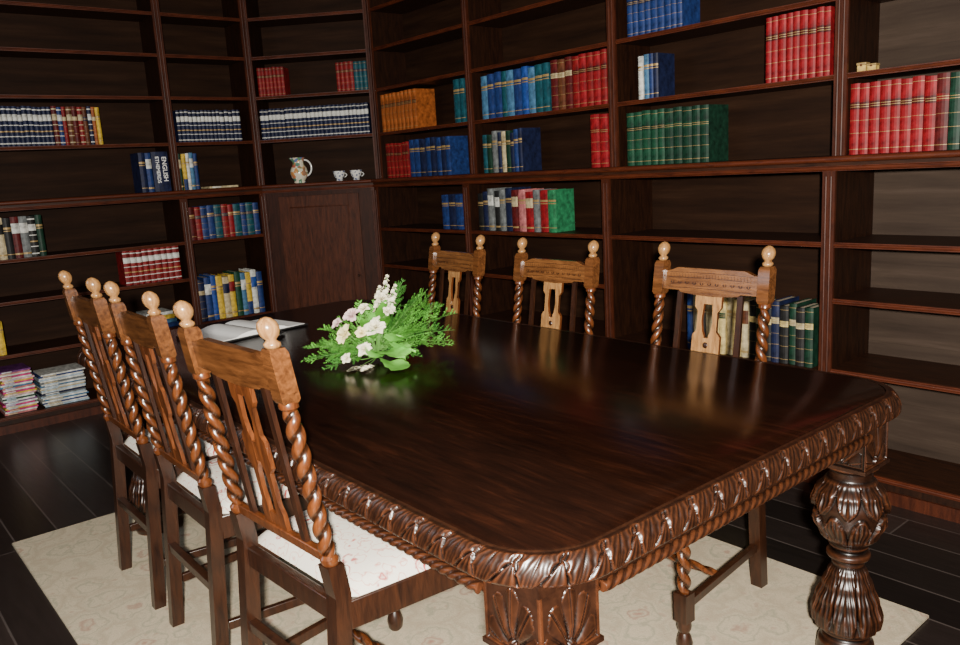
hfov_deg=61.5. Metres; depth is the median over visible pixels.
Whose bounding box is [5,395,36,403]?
magazine
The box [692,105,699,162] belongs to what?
book
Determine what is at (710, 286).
dining chair
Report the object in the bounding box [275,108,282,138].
book
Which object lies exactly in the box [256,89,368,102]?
shelf
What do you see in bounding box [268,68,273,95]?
book
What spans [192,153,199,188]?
book
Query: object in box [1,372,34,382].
magazine
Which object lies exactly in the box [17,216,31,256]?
book
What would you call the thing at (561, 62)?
book
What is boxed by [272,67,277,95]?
book
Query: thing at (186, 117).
book
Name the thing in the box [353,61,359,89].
book
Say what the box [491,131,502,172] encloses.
book
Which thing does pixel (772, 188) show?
bookcase
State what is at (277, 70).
book
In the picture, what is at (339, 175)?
cup
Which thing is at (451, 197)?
book
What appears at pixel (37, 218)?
book
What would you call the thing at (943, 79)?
book
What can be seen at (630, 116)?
book
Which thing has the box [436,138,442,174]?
book
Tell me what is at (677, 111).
book
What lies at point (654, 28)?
book
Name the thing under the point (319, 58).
shelf
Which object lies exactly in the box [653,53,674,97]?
book
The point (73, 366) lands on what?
magazine
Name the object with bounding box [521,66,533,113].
book
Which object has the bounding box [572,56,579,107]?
book
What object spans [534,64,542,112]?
book
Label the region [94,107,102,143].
book
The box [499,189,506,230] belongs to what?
book
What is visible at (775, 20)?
book
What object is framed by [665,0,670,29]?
book
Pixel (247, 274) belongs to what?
book
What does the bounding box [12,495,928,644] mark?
rug
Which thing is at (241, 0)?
wall
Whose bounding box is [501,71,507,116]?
book
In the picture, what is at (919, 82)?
book
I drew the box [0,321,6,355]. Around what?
book
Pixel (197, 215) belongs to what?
book
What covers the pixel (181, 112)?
book
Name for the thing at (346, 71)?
book
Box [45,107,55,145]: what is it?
book
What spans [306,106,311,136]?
book
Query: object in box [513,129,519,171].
book
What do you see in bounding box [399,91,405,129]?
book
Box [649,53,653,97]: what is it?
book
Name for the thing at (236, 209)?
book
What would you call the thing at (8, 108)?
book
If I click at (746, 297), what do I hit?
book
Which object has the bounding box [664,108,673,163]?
book
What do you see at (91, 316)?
dining chair
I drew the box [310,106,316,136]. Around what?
book
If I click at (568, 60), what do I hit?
book
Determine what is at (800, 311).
book
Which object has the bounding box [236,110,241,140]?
book
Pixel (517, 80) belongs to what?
book
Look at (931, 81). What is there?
book
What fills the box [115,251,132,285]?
book
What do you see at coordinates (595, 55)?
book
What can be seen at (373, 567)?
seat cushion
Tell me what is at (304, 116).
book
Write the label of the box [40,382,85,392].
magazine
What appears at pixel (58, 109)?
book
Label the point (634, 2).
book
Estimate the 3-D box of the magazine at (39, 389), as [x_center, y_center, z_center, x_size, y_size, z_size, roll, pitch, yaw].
[-2.595,0.376,4.974,0.246,0.009,0.201,-12,14,-38]
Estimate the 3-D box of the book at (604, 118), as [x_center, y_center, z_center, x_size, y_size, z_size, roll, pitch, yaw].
[0.679,-0.921,4.084,0.167,0.259,0.052,-12,14,-39]
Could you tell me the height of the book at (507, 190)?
0.239 m
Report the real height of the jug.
0.172 m
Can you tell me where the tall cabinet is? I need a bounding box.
[242,0,382,311]
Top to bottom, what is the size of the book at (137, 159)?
0.248 m
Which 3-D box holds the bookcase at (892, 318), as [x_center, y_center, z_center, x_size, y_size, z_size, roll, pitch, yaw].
[1.803,-0.723,2.721,0.384,2.910,1.120,-12,14,-39]
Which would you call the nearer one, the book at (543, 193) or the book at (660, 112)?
the book at (660, 112)
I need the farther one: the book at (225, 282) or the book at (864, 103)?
the book at (225, 282)
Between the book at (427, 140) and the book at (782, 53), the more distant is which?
the book at (427, 140)
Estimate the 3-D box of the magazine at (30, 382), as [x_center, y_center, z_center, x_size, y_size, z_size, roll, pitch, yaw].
[-2.787,0.362,4.810,0.168,0.009,0.201,-13,14,-40]
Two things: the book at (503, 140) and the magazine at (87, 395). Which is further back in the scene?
the magazine at (87, 395)
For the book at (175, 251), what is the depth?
5.25 m
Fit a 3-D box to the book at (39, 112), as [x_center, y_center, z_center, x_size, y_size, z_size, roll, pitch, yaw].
[-2.614,-1.156,4.787,0.021,0.222,0.142,-12,14,-39]
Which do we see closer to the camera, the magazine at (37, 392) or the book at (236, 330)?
the book at (236, 330)
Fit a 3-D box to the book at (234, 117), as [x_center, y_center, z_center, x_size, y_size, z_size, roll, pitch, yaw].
[-1.698,-1.343,5.526,0.029,0.208,0.135,-12,14,-39]
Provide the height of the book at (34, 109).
0.223 m
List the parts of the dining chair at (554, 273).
post, crest rail, post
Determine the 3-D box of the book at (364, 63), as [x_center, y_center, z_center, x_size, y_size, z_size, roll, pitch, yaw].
[-0.771,-1.676,5.499,0.028,0.190,0.124,-2,11,5]
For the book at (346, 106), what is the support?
on the tall cabinet
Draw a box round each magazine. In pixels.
[0,363,30,374]
[0,369,29,375]
[0,370,30,377]
[0,372,30,379]
[0,374,31,380]
[0,377,32,384]
[0,379,33,385]
[0,380,32,387]
[0,382,31,389]
[0,387,34,394]
[0,390,35,396]
[0,392,33,399]
[0,393,34,400]
[0,395,34,402]
[0,400,34,407]
[0,403,36,410]
[0,404,37,412]
[0,406,36,413]
[0,408,36,415]
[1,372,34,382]
[1,384,34,391]
[2,382,33,390]
[3,398,37,405]
[4,387,36,395]
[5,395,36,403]
[5,400,38,408]
[31,369,81,378]
[33,363,84,376]
[33,372,82,381]
[33,373,83,382]
[33,379,83,387]
[34,375,83,384]
[34,389,84,398]
[35,370,83,379]
[35,379,84,389]
[35,382,83,390]
[35,386,84,395]
[36,376,85,385]
[36,384,85,393]
[36,387,85,397]
[37,393,86,403]
[37,395,86,404]
[39,395,87,405]
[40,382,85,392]
[42,389,86,399]
[42,397,88,406]
[44,391,88,401]
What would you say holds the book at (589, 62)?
on the bookcase at (500, 35)
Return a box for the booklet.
[201,185,237,188]
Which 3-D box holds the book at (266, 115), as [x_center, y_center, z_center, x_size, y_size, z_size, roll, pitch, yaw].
[-1.461,-1.372,5.618,0.028,0.203,0.132,-2,11,5]
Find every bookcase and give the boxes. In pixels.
[0,0,198,435]
[154,0,274,324]
[366,0,472,315]
[460,0,613,336]
[600,0,841,484]
[821,0,959,523]
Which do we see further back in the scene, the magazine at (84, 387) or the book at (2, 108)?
the magazine at (84, 387)
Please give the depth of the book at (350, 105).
5.51 m
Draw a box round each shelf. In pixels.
[247,10,362,27]
[251,49,365,64]
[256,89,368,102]
[260,133,372,143]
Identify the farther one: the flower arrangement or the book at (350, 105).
the book at (350, 105)
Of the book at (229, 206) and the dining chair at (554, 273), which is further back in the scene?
the book at (229, 206)
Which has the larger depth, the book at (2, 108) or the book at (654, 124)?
the book at (2, 108)
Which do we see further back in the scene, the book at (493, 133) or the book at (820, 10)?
the book at (493, 133)
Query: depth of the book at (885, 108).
3.00 m
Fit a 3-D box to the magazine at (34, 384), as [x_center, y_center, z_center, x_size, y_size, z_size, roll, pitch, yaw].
[-2.772,0.378,4.826,0.168,0.009,0.201,-12,14,-38]
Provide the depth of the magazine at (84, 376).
4.89 m
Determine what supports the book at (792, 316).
on the bookcase at (772, 188)
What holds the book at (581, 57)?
on the bookcase at (500, 35)
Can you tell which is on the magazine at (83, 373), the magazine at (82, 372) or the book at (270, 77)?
the magazine at (82, 372)
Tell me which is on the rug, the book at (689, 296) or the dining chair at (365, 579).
the dining chair at (365, 579)
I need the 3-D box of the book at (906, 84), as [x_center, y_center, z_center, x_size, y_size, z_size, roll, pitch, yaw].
[1.609,-0.766,2.990,0.167,0.259,0.038,-12,14,-39]
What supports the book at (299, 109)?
on the tall cabinet
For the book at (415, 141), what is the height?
0.236 m
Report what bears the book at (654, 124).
on the bookcase at (772, 188)
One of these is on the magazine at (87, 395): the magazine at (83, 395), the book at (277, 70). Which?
the magazine at (83, 395)
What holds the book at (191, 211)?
on the bookcase at (203, 42)
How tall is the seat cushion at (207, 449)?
0.058 m
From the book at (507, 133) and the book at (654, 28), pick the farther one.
the book at (507, 133)
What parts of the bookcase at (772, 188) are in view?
panel, shelf, shelf, shelf, shelf, panel, panel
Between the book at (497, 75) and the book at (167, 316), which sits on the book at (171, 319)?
the book at (167, 316)
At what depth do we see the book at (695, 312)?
3.71 m
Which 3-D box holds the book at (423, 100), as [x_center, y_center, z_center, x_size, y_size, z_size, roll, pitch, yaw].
[-0.364,-1.382,5.221,0.159,0.246,0.044,-12,14,-39]
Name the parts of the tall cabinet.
panel, panel, frame, door, panel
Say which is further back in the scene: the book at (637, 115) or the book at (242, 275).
the book at (242, 275)
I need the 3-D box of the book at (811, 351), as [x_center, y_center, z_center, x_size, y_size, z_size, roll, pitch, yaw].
[1.398,0.050,3.341,0.159,0.247,0.035,-12,14,-39]
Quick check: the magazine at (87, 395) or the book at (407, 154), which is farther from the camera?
the book at (407, 154)
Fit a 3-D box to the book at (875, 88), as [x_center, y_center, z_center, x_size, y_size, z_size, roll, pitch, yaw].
[1.537,-0.780,3.075,0.168,0.262,0.036,-12,14,-39]
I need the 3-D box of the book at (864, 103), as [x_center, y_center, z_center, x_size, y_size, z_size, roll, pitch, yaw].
[1.510,-0.782,3.101,0.168,0.261,0.036,-12,14,-39]
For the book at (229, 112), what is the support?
on the bookcase at (203, 42)
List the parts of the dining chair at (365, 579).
post, crest rail, rail, post, seat frame, leg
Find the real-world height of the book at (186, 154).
0.235 m
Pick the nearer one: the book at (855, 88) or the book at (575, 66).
the book at (855, 88)
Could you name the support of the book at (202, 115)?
on the bookcase at (203, 42)
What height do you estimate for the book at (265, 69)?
0.189 m
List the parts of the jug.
handle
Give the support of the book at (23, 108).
on the bookcase at (105, 55)
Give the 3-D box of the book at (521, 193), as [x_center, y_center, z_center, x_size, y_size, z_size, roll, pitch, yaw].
[0.287,-0.629,4.506,0.148,0.229,0.060,-12,14,-39]
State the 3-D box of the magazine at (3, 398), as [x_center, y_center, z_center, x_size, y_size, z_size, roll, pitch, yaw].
[-2.773,0.421,4.817,0.168,0.009,0.201,-12,14,-38]
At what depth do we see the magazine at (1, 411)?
4.77 m
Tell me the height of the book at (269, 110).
0.207 m
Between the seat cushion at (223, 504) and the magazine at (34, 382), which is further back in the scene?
the magazine at (34, 382)
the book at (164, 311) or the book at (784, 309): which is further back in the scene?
the book at (164, 311)
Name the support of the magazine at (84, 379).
on the magazine at (39, 389)
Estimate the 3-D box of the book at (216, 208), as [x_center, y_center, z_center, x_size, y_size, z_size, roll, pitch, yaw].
[-1.793,-0.685,5.456,0.048,0.219,0.142,-12,14,-39]
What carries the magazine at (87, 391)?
on the magazine at (42, 401)
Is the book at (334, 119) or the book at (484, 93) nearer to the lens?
the book at (484, 93)
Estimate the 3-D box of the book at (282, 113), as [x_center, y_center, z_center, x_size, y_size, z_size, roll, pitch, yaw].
[-1.347,-1.376,5.605,0.026,0.202,0.131,-2,11,5]
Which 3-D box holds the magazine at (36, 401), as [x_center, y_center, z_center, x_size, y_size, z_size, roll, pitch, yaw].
[-2.763,0.477,4.838,0.168,0.009,0.201,-12,14,-40]
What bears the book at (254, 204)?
on the bookcase at (203, 42)
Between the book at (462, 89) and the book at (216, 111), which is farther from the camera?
the book at (216, 111)
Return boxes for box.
[856,62,869,71]
[866,63,879,69]
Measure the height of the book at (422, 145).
0.232 m
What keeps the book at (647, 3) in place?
on the bookcase at (772, 188)
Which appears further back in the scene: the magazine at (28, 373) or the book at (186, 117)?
the book at (186, 117)
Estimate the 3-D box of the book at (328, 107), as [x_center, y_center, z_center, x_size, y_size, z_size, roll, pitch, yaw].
[-1.022,-1.392,5.579,0.032,0.207,0.134,-2,11,5]
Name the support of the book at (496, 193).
on the bookcase at (500, 35)
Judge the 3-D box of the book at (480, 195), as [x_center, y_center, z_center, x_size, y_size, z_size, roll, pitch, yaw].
[0.055,-0.660,4.780,0.138,0.212,0.049,-12,14,-39]
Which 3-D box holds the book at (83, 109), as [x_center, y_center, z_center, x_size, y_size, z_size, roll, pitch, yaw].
[-2.430,-1.197,4.941,0.026,0.224,0.144,-12,14,-39]
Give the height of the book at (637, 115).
0.249 m
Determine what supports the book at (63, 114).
on the bookcase at (105, 55)
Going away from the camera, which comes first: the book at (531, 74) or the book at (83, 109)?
the book at (531, 74)
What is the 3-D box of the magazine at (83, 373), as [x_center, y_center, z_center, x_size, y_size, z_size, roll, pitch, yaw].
[-2.595,0.328,4.970,0.246,0.009,0.201,-12,14,-39]
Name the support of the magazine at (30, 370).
on the magazine at (28, 373)
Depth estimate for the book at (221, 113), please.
5.43 m
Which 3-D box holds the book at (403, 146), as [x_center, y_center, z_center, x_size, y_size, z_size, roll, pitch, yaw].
[-0.450,-1.089,5.393,0.146,0.226,0.041,-12,14,-39]
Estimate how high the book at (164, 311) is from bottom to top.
0.020 m
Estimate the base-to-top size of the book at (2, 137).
0.225 m
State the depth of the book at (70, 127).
4.82 m
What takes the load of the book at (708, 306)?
on the bookcase at (772, 188)
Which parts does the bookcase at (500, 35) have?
panel, shelf, shelf, shelf, shelf, shelf, shelf, panel, panel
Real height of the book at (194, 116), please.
0.204 m
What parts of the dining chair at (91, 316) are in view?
crest rail, post, rail, post, seat frame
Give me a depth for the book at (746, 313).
3.52 m
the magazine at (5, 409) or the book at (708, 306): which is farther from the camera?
the magazine at (5, 409)
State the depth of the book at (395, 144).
5.41 m
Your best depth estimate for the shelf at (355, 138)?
5.63 m
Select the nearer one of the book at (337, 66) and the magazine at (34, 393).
the magazine at (34, 393)
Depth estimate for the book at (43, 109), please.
4.75 m
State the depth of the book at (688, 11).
3.60 m
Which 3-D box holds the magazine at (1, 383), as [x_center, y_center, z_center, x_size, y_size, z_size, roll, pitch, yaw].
[-2.780,0.331,4.807,0.168,0.009,0.201,-13,14,-40]
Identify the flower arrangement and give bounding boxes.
[301,274,454,371]
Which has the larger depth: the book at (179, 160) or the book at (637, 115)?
the book at (179, 160)
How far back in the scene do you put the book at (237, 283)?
5.55 m
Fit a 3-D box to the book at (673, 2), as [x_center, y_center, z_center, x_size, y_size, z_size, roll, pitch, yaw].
[0.911,-1.434,3.638,0.144,0.222,0.029,-12,14,-39]
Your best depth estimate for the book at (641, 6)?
3.74 m
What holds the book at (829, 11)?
on the bookcase at (772, 188)
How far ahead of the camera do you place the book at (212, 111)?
5.39 m
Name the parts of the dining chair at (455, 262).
post, crest rail, post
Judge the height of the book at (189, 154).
0.238 m
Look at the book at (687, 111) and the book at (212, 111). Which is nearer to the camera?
the book at (687, 111)
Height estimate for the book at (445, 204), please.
0.209 m
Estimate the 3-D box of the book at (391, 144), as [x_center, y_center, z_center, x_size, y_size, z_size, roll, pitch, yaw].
[-0.541,-1.103,5.490,0.147,0.227,0.039,-12,14,-39]
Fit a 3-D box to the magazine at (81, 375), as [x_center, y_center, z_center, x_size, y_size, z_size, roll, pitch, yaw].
[-2.592,0.338,4.966,0.246,0.009,0.201,-12,14,-38]
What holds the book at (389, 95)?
on the bookcase at (419, 44)
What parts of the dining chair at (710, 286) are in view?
post, leg, crest rail, post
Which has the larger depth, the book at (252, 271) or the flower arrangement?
the book at (252, 271)
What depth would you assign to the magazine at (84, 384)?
4.89 m
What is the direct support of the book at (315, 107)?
on the tall cabinet
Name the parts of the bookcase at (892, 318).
panel, shelf, shelf, shelf, shelf, shelf, panel, shelf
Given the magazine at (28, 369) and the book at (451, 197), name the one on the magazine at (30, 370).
the magazine at (28, 369)
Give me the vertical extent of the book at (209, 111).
0.205 m
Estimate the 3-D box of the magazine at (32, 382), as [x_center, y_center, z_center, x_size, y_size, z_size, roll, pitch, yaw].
[-2.775,0.370,4.816,0.168,0.009,0.201,-12,14,-39]
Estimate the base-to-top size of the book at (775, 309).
0.262 m
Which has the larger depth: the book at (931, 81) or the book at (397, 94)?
the book at (397, 94)
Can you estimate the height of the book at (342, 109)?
0.204 m
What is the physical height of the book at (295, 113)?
0.206 m
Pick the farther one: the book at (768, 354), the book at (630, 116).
the book at (630, 116)
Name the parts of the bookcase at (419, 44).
panel, shelf, shelf, shelf, shelf, shelf, shelf, shelf, panel, panel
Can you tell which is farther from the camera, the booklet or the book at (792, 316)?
the booklet
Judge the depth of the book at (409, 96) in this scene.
5.20 m
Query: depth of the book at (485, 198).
4.69 m
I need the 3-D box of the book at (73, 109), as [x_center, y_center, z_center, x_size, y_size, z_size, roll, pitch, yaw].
[-2.473,-1.188,4.904,0.029,0.226,0.146,-12,14,-39]
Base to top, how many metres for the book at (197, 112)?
0.202 m
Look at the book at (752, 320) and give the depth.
3.49 m
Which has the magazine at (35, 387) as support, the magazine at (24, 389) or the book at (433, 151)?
the magazine at (24, 389)
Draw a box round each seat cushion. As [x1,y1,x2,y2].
[124,423,216,464]
[176,456,298,513]
[258,509,429,596]
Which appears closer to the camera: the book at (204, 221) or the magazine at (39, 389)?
the magazine at (39, 389)
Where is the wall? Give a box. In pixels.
[241,0,260,185]
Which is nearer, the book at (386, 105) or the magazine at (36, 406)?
the magazine at (36, 406)
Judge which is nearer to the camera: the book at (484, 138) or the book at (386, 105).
the book at (484, 138)
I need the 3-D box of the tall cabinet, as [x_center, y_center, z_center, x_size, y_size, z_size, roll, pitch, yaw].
[-1.103,-1.110,5.628,0.834,2.910,0.386,-2,11,5]
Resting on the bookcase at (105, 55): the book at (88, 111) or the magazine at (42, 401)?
the book at (88, 111)
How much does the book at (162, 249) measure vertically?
0.218 m
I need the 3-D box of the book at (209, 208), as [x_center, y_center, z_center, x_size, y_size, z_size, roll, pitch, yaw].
[-1.831,-0.677,5.428,0.045,0.218,0.141,-12,14,-39]
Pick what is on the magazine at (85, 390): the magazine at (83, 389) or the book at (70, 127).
the magazine at (83, 389)
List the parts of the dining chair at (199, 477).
crest rail, post, rail, post, seat frame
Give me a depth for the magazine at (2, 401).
4.74 m
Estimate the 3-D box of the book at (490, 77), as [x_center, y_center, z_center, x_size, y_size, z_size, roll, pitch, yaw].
[0.117,-1.300,4.649,0.158,0.245,0.052,-12,14,-39]
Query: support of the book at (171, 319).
on the book at (176, 323)
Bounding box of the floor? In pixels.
[0,413,959,644]
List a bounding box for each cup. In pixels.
[333,171,346,180]
[350,170,363,179]
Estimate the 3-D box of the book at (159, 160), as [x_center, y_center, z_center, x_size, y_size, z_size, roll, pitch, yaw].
[-2.100,-0.979,5.253,0.104,0.250,0.167,-12,14,-39]
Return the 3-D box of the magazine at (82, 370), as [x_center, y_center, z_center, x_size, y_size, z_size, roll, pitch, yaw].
[-2.595,0.310,4.961,0.246,0.009,0.201,-12,14,-39]
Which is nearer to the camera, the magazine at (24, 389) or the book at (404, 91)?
the magazine at (24, 389)
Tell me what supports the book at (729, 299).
on the bookcase at (772, 188)
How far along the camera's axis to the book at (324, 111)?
5.52 m
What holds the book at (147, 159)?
on the bookcase at (105, 55)
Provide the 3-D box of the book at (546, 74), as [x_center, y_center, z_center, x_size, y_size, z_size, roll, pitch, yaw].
[0.405,-1.256,4.320,0.161,0.250,0.052,-12,14,-39]
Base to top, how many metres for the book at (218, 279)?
0.290 m
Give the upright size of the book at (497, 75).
0.251 m
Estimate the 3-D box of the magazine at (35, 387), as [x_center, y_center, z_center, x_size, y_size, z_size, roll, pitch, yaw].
[-2.762,0.398,4.826,0.168,0.009,0.201,-12,14,-37]
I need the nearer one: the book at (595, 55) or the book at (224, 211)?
the book at (595, 55)
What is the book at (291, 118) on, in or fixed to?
on the tall cabinet
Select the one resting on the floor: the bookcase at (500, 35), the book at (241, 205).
the bookcase at (500, 35)
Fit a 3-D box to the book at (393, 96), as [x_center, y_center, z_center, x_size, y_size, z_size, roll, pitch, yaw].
[-0.511,-1.404,5.385,0.158,0.245,0.042,-12,14,-39]
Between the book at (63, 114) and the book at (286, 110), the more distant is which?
the book at (286, 110)
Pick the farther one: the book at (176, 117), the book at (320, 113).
the book at (320, 113)
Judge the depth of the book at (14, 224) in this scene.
4.65 m
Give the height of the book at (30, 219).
0.234 m
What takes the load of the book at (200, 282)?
on the bookcase at (203, 42)
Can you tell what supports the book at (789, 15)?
on the bookcase at (772, 188)
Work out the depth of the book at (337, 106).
5.51 m
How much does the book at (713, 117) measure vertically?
0.249 m
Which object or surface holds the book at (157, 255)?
on the bookcase at (105, 55)
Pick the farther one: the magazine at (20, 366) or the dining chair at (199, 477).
the magazine at (20, 366)
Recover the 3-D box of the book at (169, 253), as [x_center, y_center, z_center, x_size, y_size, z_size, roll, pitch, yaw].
[-2.043,-0.391,5.279,0.037,0.217,0.140,-12,14,-39]
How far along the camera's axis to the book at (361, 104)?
5.49 m
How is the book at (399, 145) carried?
on the bookcase at (419, 44)
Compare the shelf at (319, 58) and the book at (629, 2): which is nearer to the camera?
the book at (629, 2)
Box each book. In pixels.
[0,106,11,146]
[0,110,5,146]
[0,218,7,259]
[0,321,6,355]
[1,218,15,258]
[4,216,23,257]
[5,106,16,146]
[10,106,21,145]
[16,107,25,145]
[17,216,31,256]
[19,106,31,145]
[25,106,36,145]
[26,216,39,256]
[29,214,46,255]
[31,107,42,145]
[37,107,46,145]
[41,107,50,145]
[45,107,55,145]
[49,106,60,144]
[56,107,65,144]
[60,107,69,144]
[64,107,75,144]
[71,107,80,144]
[76,107,85,144]
[81,107,90,144]
[85,106,94,144]
[90,107,98,144]
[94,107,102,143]
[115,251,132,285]
[129,250,139,284]
[130,153,148,192]
[135,250,144,283]
[136,308,172,316]
[139,249,150,282]
[144,153,154,191]
[147,152,171,191]
[147,248,157,282]
[153,247,163,281]
[160,247,169,280]
[164,313,174,318]
[166,246,175,279]
[167,317,176,322]
[168,321,178,326]
[172,110,182,142]
[172,246,181,278]
[176,319,307,341]
[178,154,183,189]
[179,110,186,141]
[180,154,188,189]
[183,153,195,188]
[184,110,190,141]
[184,153,191,189]
[188,110,194,141]
[188,207,196,239]
[191,110,199,141]
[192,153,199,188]
[193,207,202,239]
[196,110,202,141]
[197,275,214,320]
[197,279,207,321]
[198,206,209,238]
[199,110,207,141]
[199,273,219,319]
[204,110,210,141]
[204,205,215,238]
[207,110,214,141]
[211,110,218,141]
[211,274,225,318]
[213,204,223,237]
[213,204,230,236]
[215,110,221,140]
[217,273,237,315]
[219,111,226,140]
[220,275,232,317]
[221,110,230,140]
[223,270,243,315]
[227,204,235,235]
[228,110,234,140]
[231,110,238,140]
[231,203,247,234]
[232,204,242,235]
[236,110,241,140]
[239,268,259,312]
[239,271,253,313]
[239,272,248,314]
[243,202,254,234]
[252,202,260,233]
[255,270,264,311]
[256,68,262,96]
[259,110,266,139]
[260,68,265,96]
[264,68,269,95]
[264,110,270,139]
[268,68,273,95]
[268,109,274,139]
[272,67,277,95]
[272,109,277,138]
[275,67,281,95]
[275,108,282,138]
[279,67,290,94]
[280,109,286,138]
[284,108,290,138]
[288,107,294,137]
[292,107,299,137]
[297,107,303,137]
[302,106,308,137]
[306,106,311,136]
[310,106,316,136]
[314,106,320,136]
[318,105,324,135]
[322,105,328,135]
[326,105,333,135]
[331,105,337,135]
[335,63,341,90]
[335,104,341,134]
[339,62,345,90]
[340,104,346,134]
[343,62,349,90]
[344,104,350,134]
[348,61,354,90]
[348,104,353,134]
[352,103,358,133]
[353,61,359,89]
[356,103,362,133]
[358,61,363,89]
[360,103,365,133]
[362,61,368,89]
[364,102,371,133]
[380,95,385,131]
[384,94,389,131]
[385,144,391,177]
[388,93,393,130]
[389,143,395,177]
[391,92,397,130]
[393,143,398,177]
[395,92,401,129]
[397,143,403,176]
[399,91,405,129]
[401,142,406,176]
[403,90,409,128]
[404,141,410,176]
[407,89,413,128]
[409,140,415,176]
[411,88,436,127]
[413,139,420,176]
[419,139,427,175]
[425,138,431,175]
[429,137,439,175]
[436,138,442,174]
[440,136,446,174]
[441,194,449,228]
[445,136,469,174]
[448,193,462,228]
[453,79,460,122]
[455,194,464,228]
[459,78,466,121]
[478,193,484,229]
[481,76,488,118]
[482,135,487,172]
[482,191,488,229]
[486,135,493,172]
[487,74,495,118]
[487,187,511,230]
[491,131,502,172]
[494,71,502,117]
[494,191,500,230]
[497,132,502,171]
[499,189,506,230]
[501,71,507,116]
[501,131,506,171]
[505,130,512,171]
[505,186,530,230]
[506,70,514,115]
[510,133,514,171]
[511,189,521,230]
[513,68,522,114]
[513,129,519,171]
[518,128,541,170]
[518,188,543,231]
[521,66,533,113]
[525,191,533,231]
[528,67,535,112]
[533,188,556,231]
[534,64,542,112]
[540,189,553,231]
[541,62,551,111]
[547,188,574,232]
[550,60,558,110]
[557,59,565,109]
[565,56,573,108]
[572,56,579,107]
[578,53,587,106]
[586,52,593,105]
[590,114,600,167]
[592,51,601,104]
[599,113,609,166]
[600,49,608,103]
[627,0,632,36]
[627,113,634,165]
[632,0,638,35]
[634,112,642,165]
[638,0,644,34]
[638,56,643,98]
[642,110,651,164]
[644,0,650,33]
[644,54,648,98]
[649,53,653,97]
[651,0,657,31]
[651,110,657,164]
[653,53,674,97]
[657,0,664,30]
[657,108,668,163]
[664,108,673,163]
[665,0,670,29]
[671,0,676,27]
[673,106,690,163]
[677,0,699,26]
[683,106,691,162]
[687,293,692,348]
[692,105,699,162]
[693,294,697,332]
[700,104,727,161]
[703,306,705,336]
[706,304,711,337]
[719,297,726,353]
[727,295,742,354]
[732,296,753,355]
[741,297,755,357]
[749,296,775,357]
[756,299,775,354]
[766,17,771,82]
[766,308,770,360]
[771,16,778,82]
[771,295,798,362]
[778,14,786,81]
[779,300,798,363]
[786,13,792,80]
[789,298,815,364]
[792,11,799,79]
[795,302,817,365]
[799,10,808,78]
[804,303,819,367]
[807,9,816,77]
[816,6,824,76]
[823,6,835,75]
[849,83,861,154]
[858,83,870,153]
[868,81,880,153]
[879,80,891,152]
[889,78,901,152]
[899,78,912,151]
[910,75,926,151]
[923,75,936,150]
[934,72,951,149]
[947,72,959,149]
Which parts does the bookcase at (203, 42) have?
panel, shelf, panel, shelf, shelf, shelf, shelf, shelf, panel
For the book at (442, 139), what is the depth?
5.03 m
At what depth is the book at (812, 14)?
3.15 m
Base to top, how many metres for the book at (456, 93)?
0.254 m
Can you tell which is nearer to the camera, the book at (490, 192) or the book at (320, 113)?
the book at (490, 192)
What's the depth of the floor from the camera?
2.95 m
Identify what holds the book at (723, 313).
on the bookcase at (772, 188)
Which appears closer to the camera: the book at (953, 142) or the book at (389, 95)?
the book at (953, 142)
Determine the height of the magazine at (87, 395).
0.009 m
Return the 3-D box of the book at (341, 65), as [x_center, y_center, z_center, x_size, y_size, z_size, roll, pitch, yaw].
[-0.926,-1.671,5.515,0.027,0.190,0.124,-2,11,5]
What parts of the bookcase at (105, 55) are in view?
shelf, shelf, shelf, shelf, shelf, shelf, shelf, shelf, panel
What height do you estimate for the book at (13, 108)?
0.226 m
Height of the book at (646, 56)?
0.201 m
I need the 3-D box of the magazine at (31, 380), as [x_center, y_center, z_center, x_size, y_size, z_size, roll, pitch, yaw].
[-2.781,0.351,4.814,0.168,0.009,0.201,-12,14,-38]
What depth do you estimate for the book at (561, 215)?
4.30 m
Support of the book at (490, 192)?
on the bookcase at (500, 35)
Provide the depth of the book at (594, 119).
4.07 m
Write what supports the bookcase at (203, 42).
on the floor
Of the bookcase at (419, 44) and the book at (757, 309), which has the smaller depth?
the book at (757, 309)
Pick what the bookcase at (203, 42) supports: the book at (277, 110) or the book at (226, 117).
the book at (226, 117)
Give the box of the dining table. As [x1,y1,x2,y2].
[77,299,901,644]
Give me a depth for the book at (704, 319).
3.67 m
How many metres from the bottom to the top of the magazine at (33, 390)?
0.009 m
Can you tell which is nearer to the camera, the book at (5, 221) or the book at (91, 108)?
the book at (5, 221)
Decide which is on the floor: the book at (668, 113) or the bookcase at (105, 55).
the bookcase at (105, 55)
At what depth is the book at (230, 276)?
5.53 m
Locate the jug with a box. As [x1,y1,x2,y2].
[289,157,311,182]
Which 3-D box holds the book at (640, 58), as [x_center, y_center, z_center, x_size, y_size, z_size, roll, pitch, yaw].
[0.800,-1.159,3.834,0.128,0.197,0.027,-12,14,-39]
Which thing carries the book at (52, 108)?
on the bookcase at (105, 55)
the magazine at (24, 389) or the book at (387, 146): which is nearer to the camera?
the magazine at (24, 389)
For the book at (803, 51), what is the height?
0.260 m
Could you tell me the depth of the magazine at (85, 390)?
4.91 m
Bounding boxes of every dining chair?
[58,270,266,609]
[103,281,307,644]
[173,300,459,644]
[427,232,485,316]
[512,237,599,334]
[650,241,776,644]
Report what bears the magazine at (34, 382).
on the magazine at (84, 379)
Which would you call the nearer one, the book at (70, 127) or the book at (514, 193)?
the book at (514, 193)
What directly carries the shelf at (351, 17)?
attached to the tall cabinet
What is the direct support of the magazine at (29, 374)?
on the magazine at (30, 372)
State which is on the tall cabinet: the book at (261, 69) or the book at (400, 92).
the book at (261, 69)
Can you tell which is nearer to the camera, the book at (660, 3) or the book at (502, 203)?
the book at (660, 3)

